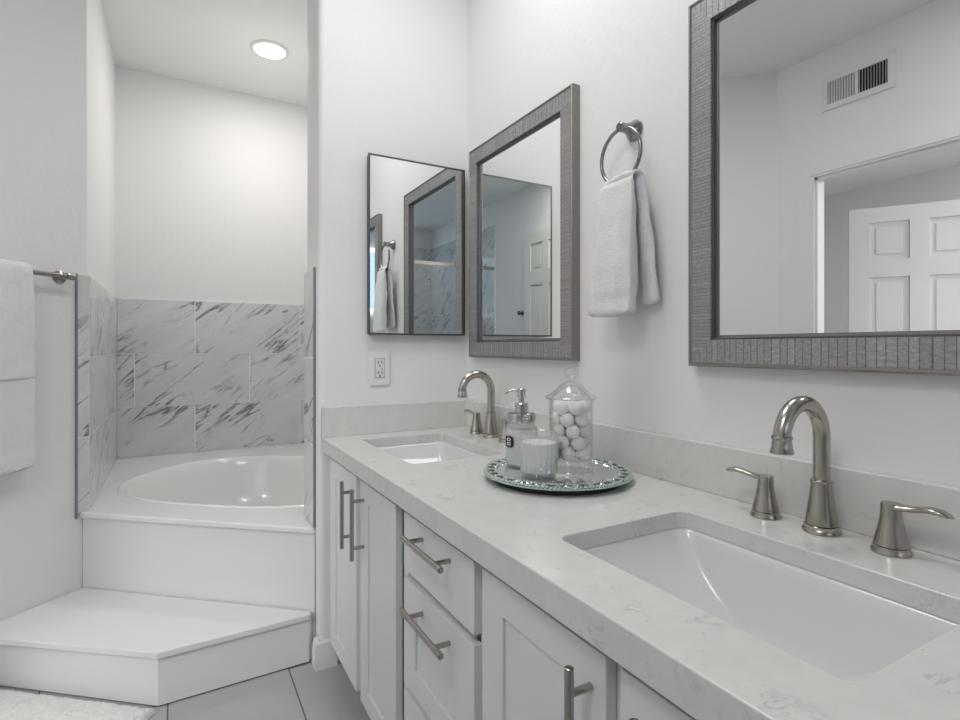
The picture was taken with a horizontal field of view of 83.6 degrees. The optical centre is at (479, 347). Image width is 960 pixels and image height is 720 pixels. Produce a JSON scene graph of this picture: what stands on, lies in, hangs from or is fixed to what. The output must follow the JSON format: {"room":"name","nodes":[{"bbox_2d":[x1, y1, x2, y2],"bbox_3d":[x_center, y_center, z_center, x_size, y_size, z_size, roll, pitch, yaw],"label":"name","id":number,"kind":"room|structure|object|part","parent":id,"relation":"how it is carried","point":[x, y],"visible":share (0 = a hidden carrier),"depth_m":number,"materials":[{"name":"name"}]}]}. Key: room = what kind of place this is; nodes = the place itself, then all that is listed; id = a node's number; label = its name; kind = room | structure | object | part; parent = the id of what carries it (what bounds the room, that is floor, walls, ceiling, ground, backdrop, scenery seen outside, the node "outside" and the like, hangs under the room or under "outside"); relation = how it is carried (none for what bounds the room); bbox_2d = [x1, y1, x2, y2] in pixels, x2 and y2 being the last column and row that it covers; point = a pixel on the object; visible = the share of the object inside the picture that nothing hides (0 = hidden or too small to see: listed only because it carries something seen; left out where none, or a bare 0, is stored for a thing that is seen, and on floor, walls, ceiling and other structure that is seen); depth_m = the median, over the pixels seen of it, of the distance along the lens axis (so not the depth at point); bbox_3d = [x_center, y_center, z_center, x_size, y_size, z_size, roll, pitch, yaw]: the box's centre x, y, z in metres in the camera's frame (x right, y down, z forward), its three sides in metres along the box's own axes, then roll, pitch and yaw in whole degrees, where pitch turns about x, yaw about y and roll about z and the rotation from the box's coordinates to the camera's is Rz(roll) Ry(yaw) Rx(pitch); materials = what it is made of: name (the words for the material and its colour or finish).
{"room":"bathroom","nodes":[
{"label":"bathroom","id":0,"kind":"room"},
{"bbox_2d":[0,0,86,620],"bbox_3d":[-1.744,-0.252,1.581,0.093,2.691,1.093,0,0,19],"label":"wall","id":1,"kind":"structure","parent":0,"point":[43,43],"depth_m":1.94,"materials":[{"name":"white paint"}]},
{"bbox_2d":[33,270,76,282],"bbox_3d":[-1.613,-0.260,1.712,0.072,0.047,0.604,0,0,19],"label":"towel bar","id":2,"kind":"object","parent":1,"relation":"attached to","point":[58,276],"visible":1,"depth_m":1.94,"materials":[{"name":"silver metal"}]},
{"bbox_2d":[0,377,35,474],"bbox_3d":[-1.601,0.069,1.664,0.052,0.697,0.386,0,0,19],"label":"bath towel","id":3,"kind":"object","parent":2,"relation":"hanging from","point":[17,397],"visible":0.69,"depth_m":1.78,"materials":[{"name":"white fabric"}]},
{"bbox_2d":[0,259,34,379],"bbox_3d":[-1.598,-0.092,1.676,0.075,0.400,0.352,0,0,18],"label":"hand towel","id":4,"kind":"object","parent":3,"relation":"on","point":[17,301],"visible":1,"depth_m":1.77,"materials":[{"name":"white fabric"}]},
{"bbox_3d":[-1.534,-0.260,1.979,0.051,0.047,0.047,0,0,19],"label":"post","id":5,"kind":"part","parent":2,"relation":"part of","materials":[{"name":"silver metal"}]},
{"bbox_2d":[75,274,77,518],"bbox_3d":[-1.534,0.186,2.041,0.012,0.932,0.003,0,0,19],"label":"trim","id":6,"kind":"structure","parent":1,"relation":"attached to","point":[76,280],"depth_m":2.04,"materials":[{"name":"grey metal"}]},
{"bbox_2d":[78,274,88,512],"bbox_3d":[-1.527,0.176,2.064,0.010,0.909,0.046,0,0,19],"label":"tiled wall","id":7,"kind":"structure","parent":1,"relation":"attached to","point":[83,280],"depth_m":2.06,"materials":[{"name":"stone"}]},
{"bbox_2d":[87,0,114,295],"bbox_3d":[-1.848,-0.252,2.537,0.117,2.691,1.105,0,0,-29],"label":"wall","id":8,"kind":"structure","parent":0,"point":[100,59],"depth_m":2.43,"materials":[{"name":"white paint"}]},
{"bbox_2d":[89,276,116,508],"bbox_3d":[-1.792,0.176,2.567,0.010,0.909,1.088,0,0,-29],"label":"tiled wall","id":9,"kind":"structure","parent":8,"relation":"attached to","point":[102,304],"depth_m":2.41,"materials":[{"name":"stone"}]},
{"bbox_2d":[0,660,370,719],"bbox_3d":[-1.378,1.143,-0.414,5.600,0.100,7.300,0,0,-29],"label":"floor","id":10,"kind":"structure","parent":0,"point":[299,692],"depth_m":1.66,"materials":[{"name":"tile"}]},
{"bbox_2d":[0,689,155,719],"bbox_3d":[-1.322,1.079,1.389,0.624,0.025,0.553,0,0,10],"label":"bath rug","id":11,"kind":"object","parent":10,"relation":"on","point":[14,705],"visible":1,"depth_m":1.59,"materials":[{"name":"white fabric"}]},
{"bbox_2d":[0,588,311,706],"bbox_3d":[-1.115,1.008,1.798,1.011,0.171,0.361,0,0,11],"label":"step","id":12,"kind":"structure","parent":10,"relation":"on","point":[152,650],"depth_m":1.73,"materials":[{"name":"white paint"}]},
{"bbox_2d":[79,443,314,646],"bbox_3d":[-1.036,0.860,2.623,1.422,0.466,1.751,0,0,-29],"label":"bathtub","id":13,"kind":"object","parent":10,"relation":"on","point":[227,525],"visible":0.65,"depth_m":2.02,"materials":[{"name":"white ceramic"}]},
{"bbox_2d":[117,455,303,507],"bbox_3d":[-1.026,0.797,2.619,1.318,0.339,0.978,0,0,10],"label":"basin","id":14,"kind":"object","parent":13,"relation":"in","point":[243,481],"depth_m":2.98,"materials":[{"name":"white ceramic"}]},
{"bbox_2d":[330,458,403,719],"bbox_3d":[-0.144,0.723,1.673,0.578,0.741,0.665,0,0,-29],"label":"vanity cabinet","id":15,"kind":"object","parent":10,"relation":"on","point":[367,550],"visible":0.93,"depth_m":1.45,"materials":[{"name":"white wood"}]},
{"bbox_3d":[-0.387,0.484,1.554,0.040,0.193,0.012,0,0,-29],"label":"handle","id":16,"kind":"part","parent":15,"relation":"part of","materials":[{"name":"silver metal"}]},
{"bbox_3d":[-0.421,0.680,1.675,0.018,0.617,0.300,0,0,-29],"label":"door","id":17,"kind":"part","parent":15,"relation":"part of","materials":[{"name":"white paint"}]},
{"bbox_3d":[-0.336,0.484,1.466,0.040,0.193,0.012,0,0,-29],"label":"handle","id":18,"kind":"part","parent":15,"relation":"part of","materials":[{"name":"silver metal"}]},
{"bbox_3d":[-0.259,0.680,1.388,0.018,0.617,0.280,0,0,-29],"label":"door","id":19,"kind":"part","parent":15,"relation":"part of","materials":[{"name":"white paint"}]},
{"bbox_3d":[-0.339,0.673,1.569,0.018,0.641,0.657,0,0,-29],"label":"frame","id":20,"kind":"part","parent":15,"relation":"part of","materials":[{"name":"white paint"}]},
{"bbox_2d":[399,510,482,719],"bbox_3d":[0.114,0.723,1.214,0.578,0.741,0.375,0,0,-29],"label":"drawer cabinet","id":21,"kind":"object","parent":10,"relation":"on","point":[441,613],"visible":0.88,"depth_m":1.04,"materials":[{"name":"white wood"}]},
{"bbox_3d":[-0.084,0.881,1.077,0.018,0.215,0.330,0,0,-29],"label":"drawer","id":22,"kind":"part","parent":21,"relation":"part of","materials":[{"name":"white paint"}]},
{"bbox_3d":[-0.106,0.556,1.056,0.040,0.012,0.194,0,0,-29],"label":"handle","id":23,"kind":"part","parent":21,"relation":"part of","materials":[{"name":"silver metal"}]},
{"bbox_3d":[-0.106,0.401,1.056,0.040,0.012,0.194,0,0,-29],"label":"handle","id":24,"kind":"part","parent":21,"relation":"part of","materials":[{"name":"silver metal"}]},
{"bbox_3d":[-0.084,0.636,1.077,0.018,0.238,0.330,0,0,-29],"label":"drawer","id":25,"kind":"part","parent":21,"relation":"part of","materials":[{"name":"white paint"}]},
{"bbox_3d":[-0.084,0.435,1.077,0.018,0.128,0.330,0,0,-29],"label":"drawer","id":26,"kind":"part","parent":21,"relation":"part of","materials":[{"name":"white paint"}]},
{"bbox_2d":[481,567,695,719],"bbox_3d":[0.372,0.723,0.757,0.578,0.741,0.690,0,0,-29],"label":"vanity cabinet","id":27,"kind":"object","parent":10,"relation":"on","point":[535,667],"visible":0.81,"depth_m":0.75,"materials":[{"name":"white wood"}]},
{"bbox_3d":[0.085,0.680,0.778,0.018,0.617,0.300,0,0,-29],"label":"door","id":28,"kind":"part","parent":27,"relation":"part of","materials":[{"name":"white paint"}]},
{"bbox_3d":[0.120,0.484,0.656,0.040,0.193,0.012,0,0,-29],"label":"handle","id":29,"kind":"part","parent":27,"relation":"part of","materials":[{"name":"silver metal"}]},
{"bbox_2d":[321,399,959,719],"bbox_3d":[0.132,0.278,1.214,0.569,0.147,1.744,0,0,-29],"label":"countertop","id":30,"kind":"structure","parent":27,"relation":"on","point":[709,667],"depth_m":0.83,"materials":[{"name":"stone"}]},
{"bbox_2d":[377,441,482,463],"bbox_3d":[-0.159,0.413,1.670,0.334,0.152,0.477,0,0,-29],"label":"sink","id":31,"kind":"object","parent":30,"relation":"in","point":[415,453],"visible":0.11,"depth_m":1.86,"materials":[{"name":"white ceramic"}]},
{"bbox_2d":[457,371,510,442],"bbox_3d":[-0.004,0.192,1.805,0.156,0.228,0.347,0,0,-29],"label":"faucet","id":32,"kind":"object","parent":30,"relation":"on","point":[491,430],"visible":0.91,"depth_m":1.82,"materials":[{"name":"silver metal"}]},
{"bbox_3d":[-0.010,0.149,1.805,0.136,0.142,0.026,0,0,-29],"label":"spout","id":33,"kind":"part","parent":32,"relation":"part of","materials":[{"name":"silver metal"}]},
{"bbox_3d":[-0.012,0.300,1.913,0.051,0.012,0.051,0,0,-29],"label":"handle","id":34,"kind":"part","parent":32,"relation":"part of","materials":[{"name":"silver metal"}]},
{"bbox_3d":[-0.012,0.263,1.913,0.045,0.062,0.045,0,0,-29],"label":"handle","id":35,"kind":"part","parent":32,"relation":"part of","materials":[{"name":"silver metal"}]},
{"bbox_3d":[0.084,0.300,1.742,0.051,0.012,0.051,0,0,-29],"label":"handle","id":36,"kind":"part","parent":32,"relation":"part of","materials":[{"name":"silver metal"}]},
{"bbox_3d":[0.084,0.263,1.742,0.045,0.062,0.045,0,0,-29],"label":"handle","id":37,"kind":"part","parent":32,"relation":"part of","materials":[{"name":"silver metal"}]},
{"bbox_2d":[483,455,632,495],"bbox_3d":[0.180,0.294,1.258,0.345,0.023,0.345,0,0,-29],"label":"mirrored tray","id":38,"kind":"object","parent":30,"relation":"on","point":[570,478],"visible":0.79,"depth_m":1.18,"materials":[{"name":"grey metal"}]},
{"bbox_2d":[505,388,537,465],"bbox_3d":[0.100,0.194,1.310,0.083,0.186,0.081,0,0,-29],"label":"soap dispenser","id":39,"kind":"object","parent":38,"relation":"on","point":[521,414],"visible":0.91,"depth_m":1.29,"materials":[{"name":"clear glass"}]},
{"bbox_3d":[0.076,0.109,1.312,0.033,0.014,0.007,0,0,2],"label":"spout","id":40,"kind":"part","parent":39,"relation":"part of","materials":[{"name":"silver metal"}]},
{"bbox_2d":[519,431,558,477],"bbox_3d":[0.132,0.239,1.205,0.090,0.096,0.090,0,0,-29],"label":"candle","id":41,"kind":"object","parent":38,"relation":"on","point":[538,455],"visible":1,"depth_m":1.18,"materials":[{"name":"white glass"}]},
{"bbox_3d":[0.180,0.290,1.258,0.345,0.003,0.345,0,0,-29],"label":"glass plate","id":42,"kind":"part","parent":38,"relation":"part of","materials":[{"name":"grey"}]},
{"bbox_2d":[545,367,596,470],"bbox_3d":[0.213,0.167,1.257,0.120,0.240,0.120,0,0,-29],"label":"apothecary jar","id":43,"kind":"object","parent":38,"relation":"on","point":[548,398],"visible":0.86,"depth_m":1.25,"materials":[{"name":"clear glass"}]},
{"bbox_2d":[551,411,561,423],"bbox_3d":[0.183,0.166,1.262,0.032,0.033,0.032,0,0,-11],"label":"ball","id":44,"kind":"object","parent":43,"relation":"in","point":[555,417],"visible":0.66,"depth_m":1.25,"materials":[{"name":"white fabric"}]},
{"bbox_2d":[552,400,561,410],"bbox_3d":[0.187,0.140,1.274,0.032,0.032,0.033,0,0,40],"label":"ball","id":45,"kind":"object","parent":43,"relation":"in","point":[556,401],"visible":0.32,"depth_m":1.27,"materials":[{"name":"white"}]},
{"bbox_2d":[556,445,561,458],"bbox_3d":[0.183,0.245,1.261,0.034,0.032,0.031,0,0,24],"label":"ball","id":46,"kind":"object","parent":43,"relation":"in","point":[558,455],"visible":0.27,"depth_m":1.25,"materials":[{"name":"white"}]},
{"bbox_2d":[552,424,565,436],"bbox_3d":[0.184,0.194,1.249,0.031,0.032,0.032,0,0,-32],"label":"ball","id":47,"kind":"object","parent":43,"relation":"in","point":[561,430],"visible":0.94,"depth_m":1.24,"materials":[{"name":"white"}]},
{"bbox_2d":[555,401,568,414],"bbox_3d":[0.190,0.140,1.238,0.033,0.033,0.032,0,0,-21],"label":"ball","id":48,"kind":"object","parent":43,"relation":"in","point":[562,407],"visible":1,"depth_m":1.23,"materials":[{"name":"white fabric"}]},
{"bbox_2d":[556,435,568,448],"bbox_3d":[0.190,0.219,1.238,0.031,0.032,0.032,0,0,-14],"label":"ball","id":49,"kind":"object","parent":43,"relation":"in","point":[563,442],"visible":0.93,"depth_m":1.23,"materials":[{"name":"white"}]},
{"bbox_2d":[560,447,573,460],"bbox_3d":[0.200,0.244,1.230,0.031,0.032,0.032,0,0,27],"label":"ball","id":50,"kind":"object","parent":43,"relation":"in","point":[567,454],"visible":1,"depth_m":1.22,"materials":[{"name":"white"}]},
{"bbox_2d":[560,413,573,426],"bbox_3d":[0.200,0.167,1.231,0.032,0.032,0.032,0,0,-7],"label":"ball","id":51,"kind":"object","parent":43,"relation":"in","point":[566,420],"visible":1,"depth_m":1.22,"materials":[{"name":"white"}]},
{"bbox_3d":[0.213,0.100,1.257,0.120,0.040,0.120,0,0,-29],"label":"lid","id":52,"kind":"part","parent":43,"relation":"part of","materials":[{"name":"clear glass"}]},
{"bbox_2d":[567,406,575,417],"bbox_3d":[0.213,0.153,1.258,0.032,0.032,0.032,0,0,30],"label":"ball","id":53,"kind":"object","parent":43,"relation":"in","point":[569,411],"visible":0.2,"depth_m":1.24,"materials":[{"name":"white fabric"}]},
{"bbox_2d":[566,399,576,405],"bbox_3d":[0.221,0.140,1.286,0.032,0.032,0.032,0,0,-7],"label":"ball","id":54,"kind":"object","parent":43,"relation":"in","point":[570,402],"visible":0.37,"depth_m":1.28,"materials":[{"name":"white fabric"}]},
{"bbox_2d":[566,425,579,438],"bbox_3d":[0.211,0.193,1.227,0.031,0.032,0.032,0,0,-28],"label":"ball","id":55,"kind":"object","parent":43,"relation":"in","point":[572,432],"visible":1,"depth_m":1.22,"materials":[{"name":"white fabric"}]},
{"bbox_2d":[570,402,584,415],"bbox_3d":[0.224,0.141,1.229,0.032,0.032,0.032,0,0,18],"label":"ball","id":56,"kind":"object","parent":43,"relation":"in","point":[577,408],"visible":1,"depth_m":1.22,"materials":[{"name":"white"}]},
{"bbox_2d":[571,436,584,449],"bbox_3d":[0.225,0.219,1.229,0.033,0.032,0.031,0,0,33],"label":"ball","id":57,"kind":"object","parent":43,"relation":"in","point":[578,443],"visible":0.98,"depth_m":1.22,"materials":[{"name":"white"}]},
{"bbox_2d":[575,413,588,426],"bbox_3d":[0.235,0.166,1.236,0.032,0.033,0.033,0,0,45],"label":"ball","id":58,"kind":"object","parent":43,"relation":"in","point":[582,420],"visible":0.93,"depth_m":1.23,"materials":[{"name":"white fabric"}]},
{"bbox_2d":[575,447,588,460],"bbox_3d":[0.235,0.244,1.237,0.032,0.033,0.032,0,0,43],"label":"ball","id":59,"kind":"object","parent":43,"relation":"in","point":[583,454],"visible":0.89,"depth_m":1.23,"materials":[{"name":"white"}]},
{"bbox_2d":[579,435,589,446],"bbox_3d":[0.243,0.219,1.260,0.032,0.033,0.032,0,0,45],"label":"ball","id":60,"kind":"object","parent":43,"relation":"in","point":[587,439],"visible":0.38,"depth_m":1.25,"materials":[{"name":"white"}]},
{"bbox_2d":[578,424,590,436],"bbox_3d":[0.242,0.192,1.248,0.032,0.033,0.032,0,0,44],"label":"ball","id":61,"kind":"object","parent":43,"relation":"in","point":[585,430],"visible":0.78,"depth_m":1.24,"materials":[{"name":"white"}]},
{"bbox_2d":[580,400,590,412],"bbox_3d":[0.243,0.140,1.259,0.032,0.032,0.032,0,0,43],"label":"ball","id":62,"kind":"object","parent":43,"relation":"in","point":[586,404],"visible":0.5,"depth_m":1.25,"materials":[{"name":"white"}]},
{"bbox_2d":[583,527,957,679],"bbox_3d":[0.360,0.413,0.750,0.334,0.152,0.475,0,0,-29],"label":"sink","id":63,"kind":"object","parent":30,"relation":"in","point":[840,629],"visible":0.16,"depth_m":0.83,"materials":[{"name":"white ceramic"}]},
{"bbox_2d":[725,396,954,558],"bbox_3d":[0.526,0.192,0.865,0.156,0.228,0.347,0,0,-29],"label":"faucet","id":64,"kind":"object","parent":30,"relation":"on","point":[890,539],"visible":1,"depth_m":0.87,"materials":[{"name":"silver metal"}]},
{"bbox_3d":[0.495,0.235,1.004,0.025,0.018,0.076,0,0,-36],"label":"lever","id":65,"kind":"part","parent":64,"relation":"part of","materials":[{"name":"silver metal"}]},
{"bbox_3d":[0.517,0.300,0.973,0.051,0.012,0.051,0,0,-29],"label":"handle","id":66,"kind":"part","parent":64,"relation":"part of","materials":[{"name":"silver metal"}]},
{"bbox_3d":[0.517,0.263,0.973,0.045,0.062,0.045,0,0,-29],"label":"handle","id":67,"kind":"part","parent":64,"relation":"part of","materials":[{"name":"silver metal"}]},
{"bbox_3d":[0.519,0.149,0.865,0.136,0.142,0.026,0,0,-29],"label":"spout","id":68,"kind":"part","parent":64,"relation":"part of","materials":[{"name":"silver metal"}]},
{"bbox_3d":[0.614,0.263,0.802,0.045,0.062,0.045,0,0,-29],"label":"handle","id":69,"kind":"part","parent":64,"relation":"part of","materials":[{"name":"silver metal"}]},
{"bbox_3d":[0.614,0.300,0.802,0.051,0.012,0.051,0,0,-29],"label":"handle","id":70,"kind":"part","parent":64,"relation":"part of","materials":[{"name":"silver metal"}]},
{"bbox_3d":[0.632,0.235,0.770,0.025,0.018,0.076,0,0,-29],"label":"lever","id":71,"kind":"part","parent":64,"relation":"part of","materials":[{"name":"silver metal"}]},
{"bbox_3d":[0.246,0.680,0.492,0.018,0.617,0.308,0,0,-29],"label":"door","id":72,"kind":"part","parent":27,"relation":"part of","materials":[{"name":"white paint"}]},
{"bbox_2d":[101,0,306,105],"bbox_3d":[-1.378,-1.648,-0.414,5.600,0.100,7.300,0,0,-29],"label":"ceiling","id":73,"kind":"structure","parent":0,"point":[206,42],"depth_m":2.79,"materials":[{"name":"white paint"}]},
{"bbox_2d":[250,40,288,59],"bbox_3d":[-1.129,-1.594,2.887,0.196,0.008,0.196,0,0,-29],"label":"recessed light","id":74,"kind":"object","parent":73,"relation":"in","point":[267,49],"visible":1,"depth_m":2.88,"materials":[{"name":"white plastic"}]},
{"bbox_2d":[255,43,284,58],"bbox_3d":[-1.129,-1.595,2.887,0.153,0.005,0.153,0,0,-29],"label":"diffuser","id":75,"kind":"object","parent":74,"relation":"attached to","point":[264,50],"depth_m":2.88,"materials":[{"name":"white plastic"}]},
{"bbox_2d":[115,66,306,458],"bbox_3d":[-1.536,-0.252,3.431,1.700,2.691,0.146,0,0,-29],"label":"wall","id":76,"kind":"structure","parent":0,"point":[211,182],"depth_m":3.28,"materials":[{"name":"white paint"}]},
{"bbox_2d":[117,298,304,458],"bbox_3d":[-1.451,0.176,3.389,1.393,0.909,0.010,0,0,-29],"label":"tiled wall","id":77,"kind":"structure","parent":76,"relation":"attached to","point":[193,376],"depth_m":3.27,"materials":[{"name":"stone"}]},
{"bbox_2d":[307,0,467,661],"bbox_3d":[-0.306,-0.252,2.090,0.675,2.691,0.210,0,0,-29],"label":"wall","id":78,"kind":"structure","parent":0,"point":[385,77],"depth_m":1.92,"materials":[{"name":"white paint"}]},
{"bbox_2d":[304,268,312,525],"bbox_3d":[-0.617,0.176,1.945,0.008,0.909,0.158,0,0,-29],"label":"tiled wall","id":79,"kind":"structure","parent":78,"relation":"attached to","point":[308,276],"depth_m":1.94,"materials":[{"name":"stone"}]},
{"bbox_2d":[313,267,315,527],"bbox_3d":[-0.577,0.175,1.875,0.010,0.910,0.003,0,0,-29],"label":"trim","id":80,"kind":"structure","parent":78,"relation":"attached to","point":[314,268],"depth_m":1.87,"materials":[{"name":"grey metal"}]},
{"bbox_2d":[312,636,336,671],"bbox_3d":[-0.535,1.048,1.851,0.075,0.090,0.053,0,0,-29],"label":"baseboard","id":81,"kind":"structure","parent":78,"relation":"attached to","point":[324,656],"depth_m":1.83,"materials":[{"name":"white paint"}]},
{"bbox_2d":[369,351,389,385],"bbox_3d":[-0.361,0.076,1.933,0.076,0.122,0.008,0,0,-29],"label":"wall outlet","id":82,"kind":"object","parent":78,"relation":"attached to","point":[379,362],"visible":1,"depth_m":1.93,"materials":[{"name":"white plastic"}]},
{"bbox_2d":[375,358,384,377],"bbox_3d":[-0.360,0.075,1.932,0.037,0.070,0.001,0,0,-29],"label":"receptacle","id":83,"kind":"object","parent":82,"relation":"attached to","point":[379,362],"depth_m":1.93,"materials":[{"name":"white plastic"}]},
{"bbox_2d":[321,399,468,437],"bbox_3d":[-0.291,0.255,1.965,0.569,0.102,0.020,0,0,-29],"label":"backsplash","id":84,"kind":"structure","parent":78,"relation":"attached to","point":[336,421],"depth_m":1.94,"materials":[{"name":"stone"}]},
{"bbox_2d":[367,153,464,335],"bbox_3d":[-0.232,-0.364,1.993,0.383,0.639,0.030,0,0,-29],"label":"medicine cabinet","id":85,"kind":"object","parent":78,"relation":"attached to","point":[416,210],"visible":1,"depth_m":1.98,"materials":[{"name":"grey metal"}]},
{"bbox_2d":[468,0,959,486],"bbox_3d":[1.211,-0.252,-0.017,0.100,2.691,4.950,0,0,-29],"label":"wall","id":86,"kind":"structure","parent":0,"point":[628,59],"depth_m":1.30,"materials":[{"name":"white paint"}]},
{"bbox_2d":[469,83,579,360],"bbox_3d":[0.119,-0.353,1.788,0.028,0.783,0.618,0,0,-29],"label":"wall mirror","id":87,"kind":"object","parent":86,"relation":"attached to","point":[524,180],"visible":1,"depth_m":1.72,"materials":[{"name":"grey metal"}]},
{"bbox_2d":[481,118,559,339],"bbox_3d":[0.122,-0.353,1.789,0.001,0.655,0.490,0,0,-29],"label":"mirror glass","id":88,"kind":"object","parent":87,"relation":"attached to","point":[520,185],"depth_m":1.76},
{"bbox_2d":[600,119,642,181],"bbox_3d":[0.363,-0.482,1.328,0.056,0.169,0.143,0,0,-29],"label":"towel ring","id":89,"kind":"object","parent":86,"relation":"attached to","point":[632,130],"visible":0.88,"depth_m":1.32,"materials":[{"name":"silver metal"}]},
{"bbox_2d":[588,169,659,316],"bbox_3d":[0.344,-0.249,1.304,0.096,0.352,0.171,0,0,-29],"label":"hand towel","id":90,"kind":"object","parent":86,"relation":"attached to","point":[622,276],"visible":1,"depth_m":1.27,"materials":[{"name":"white fabric"}]},
{"bbox_2d":[466,400,959,560],"bbox_3d":[0.376,0.255,1.340,0.020,0.102,1.723,0,0,-29],"label":"backsplash","id":91,"kind":"structure","parent":86,"relation":"attached to","point":[700,465],"depth_m":1.01,"materials":[{"name":"stone"}]},
{"bbox_2d":[688,0,959,375],"bbox_3d":[0.614,-0.351,0.909,0.028,0.784,0.613,0,0,-29],"label":"wall mirror","id":92,"kind":"object","parent":86,"relation":"attached to","point":[824,135],"visible":1,"depth_m":0.94,"materials":[{"name":"grey metal"}]}
]}

